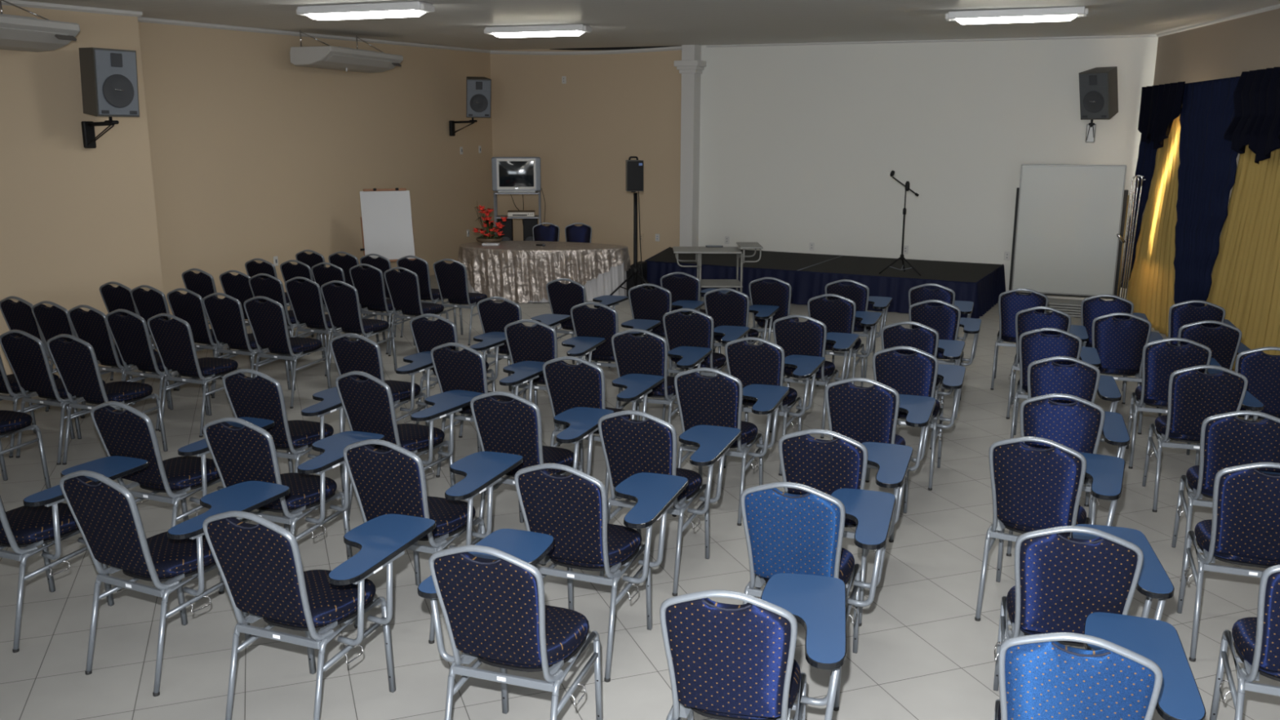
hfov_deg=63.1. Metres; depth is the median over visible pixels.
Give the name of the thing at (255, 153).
wall
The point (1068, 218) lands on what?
whiteboard
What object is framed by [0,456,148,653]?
chair
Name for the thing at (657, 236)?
wall plate
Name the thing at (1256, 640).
chair
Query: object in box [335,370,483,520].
chair
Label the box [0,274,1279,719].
floor
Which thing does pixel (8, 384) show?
chair
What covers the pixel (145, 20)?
trim
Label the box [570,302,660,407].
chair
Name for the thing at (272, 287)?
chair
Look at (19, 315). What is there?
chair
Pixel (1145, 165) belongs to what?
curtain
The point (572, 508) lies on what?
chair
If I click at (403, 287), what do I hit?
chair
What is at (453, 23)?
ceiling
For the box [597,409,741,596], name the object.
chair
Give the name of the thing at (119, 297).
chair
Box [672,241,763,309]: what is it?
table
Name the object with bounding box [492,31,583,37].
diffuser
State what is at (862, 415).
chair
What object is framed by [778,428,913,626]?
chair
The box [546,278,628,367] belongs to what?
chair
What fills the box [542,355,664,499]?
chair
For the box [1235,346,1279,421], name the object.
chair
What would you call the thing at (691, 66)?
pilaster column
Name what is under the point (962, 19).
diffuser
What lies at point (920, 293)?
chair
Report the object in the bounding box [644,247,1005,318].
stage platform
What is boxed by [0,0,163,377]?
wall
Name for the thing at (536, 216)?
shelf
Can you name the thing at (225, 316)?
chair
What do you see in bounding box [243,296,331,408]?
chair
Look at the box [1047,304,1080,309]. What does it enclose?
panel
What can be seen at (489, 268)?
tablecloth
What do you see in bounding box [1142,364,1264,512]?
chair
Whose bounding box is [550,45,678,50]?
trim
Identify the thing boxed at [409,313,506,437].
chair
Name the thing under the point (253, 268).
chair
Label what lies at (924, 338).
chair
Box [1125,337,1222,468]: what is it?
chair
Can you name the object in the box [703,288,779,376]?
chair
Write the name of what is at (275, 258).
wall plate
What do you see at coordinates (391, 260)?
tray
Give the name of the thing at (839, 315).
chair
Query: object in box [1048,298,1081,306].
panel
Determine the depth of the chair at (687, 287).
10.64 m
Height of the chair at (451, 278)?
0.980 m
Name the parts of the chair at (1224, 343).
frame, backrest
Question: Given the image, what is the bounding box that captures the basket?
[475,236,502,243]
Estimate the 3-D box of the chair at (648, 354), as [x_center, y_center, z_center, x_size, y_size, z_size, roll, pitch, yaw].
[0.178,0.184,7.913,0.600,0.980,0.808,5,13,20]
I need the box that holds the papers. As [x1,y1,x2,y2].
[705,244,723,247]
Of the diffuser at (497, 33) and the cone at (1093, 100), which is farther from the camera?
the cone at (1093, 100)
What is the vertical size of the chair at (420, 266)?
0.980 m
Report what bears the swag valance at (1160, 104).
hanging from the rail
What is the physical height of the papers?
0.014 m
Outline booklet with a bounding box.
[481,242,499,245]
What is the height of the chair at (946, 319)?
0.980 m
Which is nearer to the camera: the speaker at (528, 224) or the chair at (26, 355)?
the chair at (26, 355)
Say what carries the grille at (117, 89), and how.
attached to the wall speaker at (108, 77)
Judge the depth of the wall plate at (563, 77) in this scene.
18.49 m
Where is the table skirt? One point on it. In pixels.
(606, 283)
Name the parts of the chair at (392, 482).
backrest, frame, leg, leg, seat frame, seat, seat, tablet arm, tablet arm, leg, tablet rail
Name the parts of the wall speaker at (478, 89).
brace rod, bracket arm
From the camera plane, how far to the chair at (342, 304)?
10.04 m
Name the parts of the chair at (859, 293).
leg, backrest, frame, seat, seat frame, leg, leg, tablet arm, tablet arm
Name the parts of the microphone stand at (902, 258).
leg, boom arm, leg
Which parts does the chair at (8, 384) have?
backrest, frame, leg, seat, seat frame, seat, leg, leg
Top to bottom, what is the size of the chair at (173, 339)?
0.980 m
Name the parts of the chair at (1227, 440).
leg, leg, seat frame, seat, seat, frame, backrest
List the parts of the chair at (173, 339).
leg, backrest, frame, leg, seat frame, seat, seat, leg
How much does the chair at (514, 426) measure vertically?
0.980 m
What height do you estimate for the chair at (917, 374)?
0.980 m
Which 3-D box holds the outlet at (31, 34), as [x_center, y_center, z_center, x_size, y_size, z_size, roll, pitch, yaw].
[-5.460,-2.729,8.652,0.114,0.080,1.550,5,13,22]
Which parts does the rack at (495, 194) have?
post, post, post, post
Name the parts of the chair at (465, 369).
leg, seat frame, backrest, frame, seat, leg, seat, tablet arm, tablet rail, tablet arm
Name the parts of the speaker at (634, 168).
handle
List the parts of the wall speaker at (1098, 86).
brace rod, bracket arm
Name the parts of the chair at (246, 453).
leg, backrest, frame, leg, leg, seat, seat frame, seat, tablet arm, tablet rail, tablet arm, leg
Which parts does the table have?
leg, support post, leg, leg, leg, support post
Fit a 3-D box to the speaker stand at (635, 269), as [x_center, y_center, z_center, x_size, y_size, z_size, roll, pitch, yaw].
[0.054,-1.598,14.855,1.014,1.527,0.530,-8,14,-32]
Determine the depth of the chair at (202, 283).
10.80 m
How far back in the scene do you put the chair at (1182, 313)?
8.91 m
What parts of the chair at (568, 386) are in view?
leg, backrest, frame, seat frame, leg, seat, leg, tablet arm, tablet rail, tablet arm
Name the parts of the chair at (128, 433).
backrest, frame, leg, seat frame, seat, seat, leg, tablet arm, tablet rail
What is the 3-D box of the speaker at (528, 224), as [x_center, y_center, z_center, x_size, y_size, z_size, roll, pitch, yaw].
[-1.840,-2.055,17.554,0.240,0.650,0.264,-1,12,-4]
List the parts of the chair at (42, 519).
backrest, frame, leg, seat, seat, seat frame, leg, tablet arm, tablet rail, tablet arm, leg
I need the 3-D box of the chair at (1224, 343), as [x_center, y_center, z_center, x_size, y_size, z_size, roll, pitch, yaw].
[4.511,0.107,8.328,0.600,0.980,0.808,4,13,19]
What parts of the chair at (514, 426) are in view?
leg, backrest, frame, leg, seat, seat frame, seat, tablet arm, tablet rail, tablet arm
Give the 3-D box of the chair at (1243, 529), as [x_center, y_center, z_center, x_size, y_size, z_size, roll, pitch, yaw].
[2.902,0.845,4.889,0.600,0.980,0.808,5,13,20]
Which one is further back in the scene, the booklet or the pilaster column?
the pilaster column
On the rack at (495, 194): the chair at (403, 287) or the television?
the television
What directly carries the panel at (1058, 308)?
on the panel at (1047, 311)
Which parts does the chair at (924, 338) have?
backrest, frame, leg, seat frame, seat, leg, tablet arm, tablet arm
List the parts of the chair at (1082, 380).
backrest, frame, leg, tablet arm, tablet arm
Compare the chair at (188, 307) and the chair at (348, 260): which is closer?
the chair at (188, 307)
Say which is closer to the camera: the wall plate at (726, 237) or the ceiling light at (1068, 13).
the ceiling light at (1068, 13)
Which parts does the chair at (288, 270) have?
backrest, frame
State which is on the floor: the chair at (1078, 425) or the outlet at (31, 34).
the chair at (1078, 425)
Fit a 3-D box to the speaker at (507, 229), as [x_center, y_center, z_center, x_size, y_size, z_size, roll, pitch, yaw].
[-2.258,-2.050,17.523,0.240,0.650,0.264,-1,12,-4]
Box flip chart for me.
[360,187,415,262]
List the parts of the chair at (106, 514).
leg, backrest, frame, seat frame, leg, seat, seat, leg, tablet arm, tablet rail, leg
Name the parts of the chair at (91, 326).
backrest, frame, seat frame, seat, seat, leg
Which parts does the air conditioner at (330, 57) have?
hanging rod, casing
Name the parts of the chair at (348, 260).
backrest, frame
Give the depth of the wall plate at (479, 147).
18.98 m
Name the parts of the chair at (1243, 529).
leg, leg, seat frame, seat, seat, frame, backrest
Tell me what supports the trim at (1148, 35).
attached to the wall at (800, 145)
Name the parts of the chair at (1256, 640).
leg, leg, seat frame, seat, seat, frame, backrest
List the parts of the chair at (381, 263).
backrest, frame, leg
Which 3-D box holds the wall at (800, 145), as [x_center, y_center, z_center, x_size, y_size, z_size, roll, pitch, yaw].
[2.182,-3.269,17.095,11.041,3.867,0.203,6,14,27]
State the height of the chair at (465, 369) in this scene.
0.980 m
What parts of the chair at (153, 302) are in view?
backrest, frame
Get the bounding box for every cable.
[541,187,545,226]
[638,191,643,284]
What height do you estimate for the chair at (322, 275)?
0.980 m
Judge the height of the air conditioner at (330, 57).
0.527 m
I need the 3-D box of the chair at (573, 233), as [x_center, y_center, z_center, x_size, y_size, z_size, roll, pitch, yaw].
[-0.969,-1.634,16.319,0.450,0.980,0.586,0,12,-1]
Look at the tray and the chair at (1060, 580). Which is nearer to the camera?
the chair at (1060, 580)
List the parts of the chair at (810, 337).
leg, leg, backrest, frame, seat, seat, seat frame, leg, tablet arm, tablet arm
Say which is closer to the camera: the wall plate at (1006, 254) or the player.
the wall plate at (1006, 254)
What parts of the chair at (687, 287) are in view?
backrest, frame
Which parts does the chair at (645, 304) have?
backrest, frame, seat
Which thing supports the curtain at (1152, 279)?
hanging from the rail
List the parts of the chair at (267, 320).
leg, backrest, frame, seat frame, leg, leg, seat, seat, leg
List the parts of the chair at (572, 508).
backrest, frame, leg, seat frame, seat, seat, leg, tablet arm, leg, tablet arm, tablet rail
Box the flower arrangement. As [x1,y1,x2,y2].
[472,203,507,243]
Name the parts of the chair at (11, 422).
leg, seat, seat, seat frame, leg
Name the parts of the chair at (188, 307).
backrest, frame, seat, seat, seat frame, leg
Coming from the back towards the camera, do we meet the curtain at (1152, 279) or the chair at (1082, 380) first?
the curtain at (1152, 279)
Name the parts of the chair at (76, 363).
leg, backrest, frame, seat frame, seat, seat, leg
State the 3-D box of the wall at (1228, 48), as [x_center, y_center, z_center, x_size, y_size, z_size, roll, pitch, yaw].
[5.186,-0.487,4.617,0.200,3.712,20.601,2,12,11]
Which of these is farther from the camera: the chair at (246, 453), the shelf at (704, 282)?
the shelf at (704, 282)
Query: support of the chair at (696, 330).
on the floor
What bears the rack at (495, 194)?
on the floor
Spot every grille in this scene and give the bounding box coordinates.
[102,74,133,107]
[470,93,488,112]
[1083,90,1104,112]
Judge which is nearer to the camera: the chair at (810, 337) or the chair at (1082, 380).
the chair at (1082, 380)
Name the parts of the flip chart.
leg, leg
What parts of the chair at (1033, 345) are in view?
leg, leg, seat frame, seat, frame, backrest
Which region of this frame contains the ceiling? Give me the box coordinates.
[20,0,1279,50]
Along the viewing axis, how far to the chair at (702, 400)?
6.37 m
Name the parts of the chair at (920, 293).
backrest, frame, tablet arm, tablet arm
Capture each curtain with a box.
[1120,137,1157,288]
[1126,107,1182,336]
[1173,76,1239,306]
[1204,144,1279,371]
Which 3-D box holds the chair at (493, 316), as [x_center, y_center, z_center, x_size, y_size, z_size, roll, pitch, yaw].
[-1.025,-0.137,9.386,0.600,0.980,0.808,5,13,21]
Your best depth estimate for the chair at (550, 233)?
16.47 m
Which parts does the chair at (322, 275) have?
backrest, frame, leg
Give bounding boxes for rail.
[1185,75,1239,84]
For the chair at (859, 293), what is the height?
0.980 m
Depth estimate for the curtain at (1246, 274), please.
10.20 m
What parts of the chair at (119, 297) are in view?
leg, backrest, frame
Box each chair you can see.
[0,296,57,408]
[0,329,105,465]
[0,355,75,457]
[0,409,50,488]
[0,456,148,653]
[31,300,128,417]
[46,333,168,465]
[59,470,289,696]
[67,304,169,417]
[90,400,275,567]
[99,281,155,383]
[105,309,208,431]
[130,284,219,390]
[146,313,244,437]
[166,288,250,395]
[181,268,248,358]
[202,292,291,398]
[202,417,385,594]
[202,511,435,719]
[219,270,293,361]
[222,368,343,526]
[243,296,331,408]
[244,257,314,337]
[248,273,324,370]
[280,259,325,339]
[284,276,358,376]
[295,249,325,325]
[311,262,378,342]
[320,280,397,377]
[328,251,389,322]
[329,333,433,431]
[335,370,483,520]
[342,439,523,644]
[349,263,415,354]
[360,253,396,337]
[383,266,448,356]
[396,255,457,337]
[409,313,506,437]
[417,528,603,719]
[430,342,544,477]
[432,258,487,345]
[470,391,614,565]
[476,296,570,399]
[504,319,605,445]
[514,462,688,682]
[532,222,559,241]
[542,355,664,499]
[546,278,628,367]
[564,222,591,243]
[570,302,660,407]
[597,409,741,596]
[611,328,711,424]
[627,283,704,376]
[659,573,846,719]
[660,271,731,352]
[662,308,750,420]
[672,367,789,525]
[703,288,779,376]
[723,337,825,475]
[740,481,895,711]
[748,276,799,338]
[768,314,859,438]
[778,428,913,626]
[803,293,882,396]
[824,279,892,377]
[825,377,936,542]
[865,346,965,490]
[880,321,964,449]
[908,283,973,360]
[908,299,981,412]
[974,436,1124,621]
[990,288,1048,390]
[993,524,1174,699]
[994,612,1205,719]
[1005,306,1088,418]
[1005,393,1129,556]
[1010,327,1101,438]
[1026,355,1121,506]
[1080,293,1148,404]
[1092,312,1163,434]
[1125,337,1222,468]
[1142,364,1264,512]
[1156,300,1235,408]
[1157,320,1250,417]
[1171,410,1279,581]
[1176,462,1279,662]
[1208,564,1279,719]
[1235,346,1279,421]
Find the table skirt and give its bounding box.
[467,262,626,302]
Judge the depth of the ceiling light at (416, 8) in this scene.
10.00 m
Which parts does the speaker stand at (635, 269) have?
leg, leg, leg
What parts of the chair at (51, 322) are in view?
leg, backrest, frame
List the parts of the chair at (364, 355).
leg, backrest, frame, seat, tablet arm, seat, seat frame, tablet rail, tablet arm, leg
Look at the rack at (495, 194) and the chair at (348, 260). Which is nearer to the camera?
the chair at (348, 260)
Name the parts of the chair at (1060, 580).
leg, seat frame, seat, seat, frame, backrest, tablet arm, tablet arm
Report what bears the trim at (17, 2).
attached to the wall at (75, 220)
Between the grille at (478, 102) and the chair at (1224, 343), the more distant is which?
the grille at (478, 102)
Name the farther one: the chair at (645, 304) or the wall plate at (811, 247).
the wall plate at (811, 247)
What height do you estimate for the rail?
0.026 m
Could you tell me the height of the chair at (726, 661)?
0.980 m
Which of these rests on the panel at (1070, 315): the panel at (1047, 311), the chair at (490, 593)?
the panel at (1047, 311)
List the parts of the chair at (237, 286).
frame, backrest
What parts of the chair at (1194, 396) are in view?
leg, leg, seat frame, seat, seat, frame, backrest, tablet arm, tablet arm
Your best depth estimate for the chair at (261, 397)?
6.29 m
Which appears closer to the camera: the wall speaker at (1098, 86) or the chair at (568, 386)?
the chair at (568, 386)
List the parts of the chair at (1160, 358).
leg, leg, seat frame, seat, seat, frame, backrest, leg, leg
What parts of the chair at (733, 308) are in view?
leg, backrest, frame, seat, seat frame, tablet arm, tablet arm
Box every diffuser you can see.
[304,9,425,20]
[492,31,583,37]
[955,14,1076,24]
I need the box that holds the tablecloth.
[457,240,631,302]
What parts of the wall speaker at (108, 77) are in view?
brace rod, bracket arm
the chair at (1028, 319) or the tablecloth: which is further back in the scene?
the tablecloth
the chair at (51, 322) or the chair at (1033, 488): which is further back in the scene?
the chair at (51, 322)
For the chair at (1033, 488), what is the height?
0.980 m
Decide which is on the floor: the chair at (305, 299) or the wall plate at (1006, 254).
the chair at (305, 299)
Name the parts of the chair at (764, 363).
leg, backrest, frame, seat, seat, seat frame, leg, tablet arm, leg, tablet arm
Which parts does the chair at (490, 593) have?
tablet arm, leg, backrest, frame, leg, seat frame, seat, seat, leg, leg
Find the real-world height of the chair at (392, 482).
0.980 m
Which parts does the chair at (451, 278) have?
backrest, frame, seat frame, leg, seat, seat, leg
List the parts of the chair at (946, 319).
backrest, frame, seat, seat frame, leg, tablet arm, tablet arm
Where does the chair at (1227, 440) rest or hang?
on the floor
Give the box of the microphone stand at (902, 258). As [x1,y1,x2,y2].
[878,170,921,275]
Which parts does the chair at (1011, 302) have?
leg, leg, seat frame, seat, frame, backrest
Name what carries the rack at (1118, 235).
on the floor
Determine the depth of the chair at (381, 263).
12.17 m
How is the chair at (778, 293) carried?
on the floor
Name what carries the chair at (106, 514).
on the floor
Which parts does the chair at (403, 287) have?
leg, backrest, frame, seat frame, seat, seat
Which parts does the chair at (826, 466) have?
backrest, frame, seat frame, seat, seat, leg, tablet arm, tablet arm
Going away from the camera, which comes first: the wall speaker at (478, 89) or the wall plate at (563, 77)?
the wall speaker at (478, 89)
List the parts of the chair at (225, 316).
leg, backrest, frame, seat frame, seat, seat, leg, leg, leg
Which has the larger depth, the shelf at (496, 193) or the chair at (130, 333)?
the shelf at (496, 193)
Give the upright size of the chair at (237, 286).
0.980 m
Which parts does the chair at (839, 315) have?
backrest, frame, seat, seat frame, leg, leg, tablet arm, tablet arm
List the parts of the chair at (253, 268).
backrest, frame, seat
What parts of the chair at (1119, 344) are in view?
seat, seat, backrest, frame, seat frame, leg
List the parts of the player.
lid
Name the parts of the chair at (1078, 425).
leg, frame, backrest, seat frame, leg, leg, tablet arm, tablet arm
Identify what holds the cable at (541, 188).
attached to the rack at (495, 194)
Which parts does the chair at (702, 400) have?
leg, leg, backrest, frame, seat frame, leg, seat, seat, tablet arm, leg, tablet arm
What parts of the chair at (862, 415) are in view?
backrest, frame, seat frame, leg, seat, leg, tablet arm, tablet arm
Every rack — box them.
[493,191,541,236]
[1116,174,1146,299]
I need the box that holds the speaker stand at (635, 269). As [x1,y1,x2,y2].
[608,192,655,295]
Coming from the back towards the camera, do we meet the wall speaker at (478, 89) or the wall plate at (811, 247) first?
the wall speaker at (478, 89)
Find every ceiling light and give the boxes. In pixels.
[296,0,435,20]
[484,23,591,37]
[945,6,1088,24]
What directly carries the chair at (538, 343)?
on the floor
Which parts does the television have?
control panel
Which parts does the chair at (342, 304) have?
leg, backrest, frame, seat frame, seat, seat, leg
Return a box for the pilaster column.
[674,44,706,246]
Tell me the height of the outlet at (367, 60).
0.080 m
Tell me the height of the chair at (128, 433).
0.980 m
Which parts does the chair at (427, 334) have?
leg, backrest, frame, seat frame, seat, leg, tablet arm, tablet rail, tablet arm, leg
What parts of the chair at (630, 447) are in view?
leg, backrest, leg, frame, seat frame, leg, seat, seat, tablet arm, leg, tablet arm, tablet rail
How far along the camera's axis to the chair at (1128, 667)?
3.00 m
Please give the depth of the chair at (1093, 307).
9.24 m
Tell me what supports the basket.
on the tablecloth
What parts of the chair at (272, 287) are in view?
backrest, frame, leg, seat, seat frame, leg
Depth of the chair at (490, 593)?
3.69 m
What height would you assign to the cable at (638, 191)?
1.578 m
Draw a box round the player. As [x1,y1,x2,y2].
[506,210,534,217]
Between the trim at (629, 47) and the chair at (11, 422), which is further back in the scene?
the trim at (629, 47)
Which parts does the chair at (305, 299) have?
backrest, frame, seat frame, seat, seat, leg, leg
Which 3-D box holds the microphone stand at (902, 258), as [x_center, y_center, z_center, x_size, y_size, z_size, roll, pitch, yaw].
[3.647,-1.893,14.350,0.577,1.412,0.417,5,13,22]
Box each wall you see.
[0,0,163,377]
[137,17,494,328]
[489,34,1158,300]
[1141,8,1279,304]
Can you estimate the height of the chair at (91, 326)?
0.980 m
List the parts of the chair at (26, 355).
leg, backrest, frame, seat frame, seat, leg, seat, leg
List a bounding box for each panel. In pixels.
[1046,307,1080,311]
[1046,310,1080,315]
[1046,312,1080,317]
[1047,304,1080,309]
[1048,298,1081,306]
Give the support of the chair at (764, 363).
on the floor
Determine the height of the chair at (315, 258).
0.980 m
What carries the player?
on the rack at (495, 194)
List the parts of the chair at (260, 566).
leg, backrest, frame, seat frame, leg, seat, leg, seat, tablet arm, tablet rail, tablet arm, leg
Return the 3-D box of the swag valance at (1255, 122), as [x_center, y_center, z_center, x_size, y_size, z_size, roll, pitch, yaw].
[5.829,-2.260,9.681,0.095,0.878,1.872,2,12,8]
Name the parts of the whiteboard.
rail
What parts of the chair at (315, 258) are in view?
backrest, frame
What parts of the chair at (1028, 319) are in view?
leg, leg, seat frame, frame, backrest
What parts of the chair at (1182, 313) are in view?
backrest, frame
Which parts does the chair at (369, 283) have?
backrest, frame, seat frame, seat, leg, seat, leg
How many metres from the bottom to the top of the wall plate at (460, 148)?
0.130 m
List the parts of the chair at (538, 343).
seat frame, backrest, frame, seat, leg, seat, tablet rail, tablet arm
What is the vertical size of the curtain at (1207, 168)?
2.920 m
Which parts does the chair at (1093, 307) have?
seat, backrest, frame, leg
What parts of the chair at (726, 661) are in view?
leg, backrest, frame, seat frame, seat, seat, leg, tablet arm, tablet arm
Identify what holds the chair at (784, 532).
on the floor
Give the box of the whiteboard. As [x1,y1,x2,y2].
[1008,164,1128,300]
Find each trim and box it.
[0,0,142,17]
[137,17,490,53]
[489,45,681,55]
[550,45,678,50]
[706,34,1155,47]
[1156,4,1279,37]
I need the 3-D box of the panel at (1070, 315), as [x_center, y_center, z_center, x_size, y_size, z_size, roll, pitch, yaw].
[5.782,-0.619,13.943,0.980,0.030,0.366,6,13,24]
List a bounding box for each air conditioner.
[0,0,79,52]
[289,30,403,72]
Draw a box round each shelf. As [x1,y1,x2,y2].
[495,191,539,194]
[495,214,538,218]
[700,279,742,287]
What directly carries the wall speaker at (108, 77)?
attached to the wall at (75, 220)
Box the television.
[491,156,541,192]
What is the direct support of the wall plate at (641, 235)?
attached to the wall at (800, 145)
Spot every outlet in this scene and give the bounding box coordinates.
[0,26,68,44]
[325,54,397,68]
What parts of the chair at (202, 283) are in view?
backrest, frame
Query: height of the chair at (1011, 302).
0.980 m
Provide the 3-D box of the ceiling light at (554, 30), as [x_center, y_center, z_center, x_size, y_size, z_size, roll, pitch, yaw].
[-1.270,-4.071,12.918,1.362,0.118,0.260,4,13,17]
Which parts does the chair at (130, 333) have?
leg, backrest, frame, seat frame, seat, seat, leg, leg, leg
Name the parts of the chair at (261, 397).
backrest, frame, leg, seat, seat frame, leg, seat, tablet arm, tablet rail, tablet arm, leg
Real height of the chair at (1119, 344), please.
0.980 m
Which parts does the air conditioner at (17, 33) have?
hanging rod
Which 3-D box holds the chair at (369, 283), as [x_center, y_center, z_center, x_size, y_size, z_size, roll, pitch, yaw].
[-2.851,-0.607,11.537,0.450,0.980,0.586,5,13,22]
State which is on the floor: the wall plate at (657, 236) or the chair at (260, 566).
the chair at (260, 566)
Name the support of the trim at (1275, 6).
attached to the wall at (1228, 48)
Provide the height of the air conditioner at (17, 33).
0.482 m
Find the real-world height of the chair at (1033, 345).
0.980 m
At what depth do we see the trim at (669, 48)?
18.14 m
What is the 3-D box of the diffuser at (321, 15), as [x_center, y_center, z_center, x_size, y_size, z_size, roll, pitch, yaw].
[-2.672,-3.345,10.126,1.220,0.042,0.220,4,13,18]
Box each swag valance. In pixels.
[1137,81,1185,148]
[1223,66,1279,164]
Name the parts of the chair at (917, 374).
leg, backrest, frame, seat, seat, seat frame, leg, leg, tablet arm, tablet arm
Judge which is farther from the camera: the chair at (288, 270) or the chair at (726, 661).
the chair at (288, 270)
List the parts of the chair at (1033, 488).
leg, leg, seat, backrest, frame, seat frame, seat, tablet arm, tablet arm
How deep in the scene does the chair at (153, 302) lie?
9.62 m
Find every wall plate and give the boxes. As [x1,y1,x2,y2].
[273,256,278,266]
[459,146,462,154]
[478,146,481,153]
[561,75,565,84]
[639,234,644,241]
[655,233,659,241]
[724,235,729,244]
[808,242,814,250]
[902,245,908,253]
[1004,251,1010,260]
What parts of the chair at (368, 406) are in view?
leg, backrest, frame, seat, seat, tablet arm, seat frame, tablet rail, tablet arm, leg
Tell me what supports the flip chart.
on the floor
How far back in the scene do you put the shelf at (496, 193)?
17.25 m
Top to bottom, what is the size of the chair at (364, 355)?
0.980 m
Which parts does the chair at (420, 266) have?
leg, backrest, frame, seat, seat frame, leg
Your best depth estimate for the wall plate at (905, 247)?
16.25 m
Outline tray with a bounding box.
[389,258,415,262]
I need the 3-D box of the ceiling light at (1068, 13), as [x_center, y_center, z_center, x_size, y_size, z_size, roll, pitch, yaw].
[3.876,-3.552,10.772,1.382,0.118,0.260,5,13,20]
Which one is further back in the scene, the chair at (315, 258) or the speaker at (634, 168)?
the speaker at (634, 168)
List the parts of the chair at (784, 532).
backrest, frame, seat frame, seat, seat, leg, leg, tablet arm, tablet arm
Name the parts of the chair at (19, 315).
backrest, frame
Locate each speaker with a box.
[79,47,139,148]
[448,76,491,136]
[497,218,513,240]
[523,218,537,240]
[626,155,643,192]
[1078,66,1118,142]
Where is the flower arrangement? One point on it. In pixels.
(489, 237)
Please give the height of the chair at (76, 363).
0.980 m
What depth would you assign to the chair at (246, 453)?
5.28 m

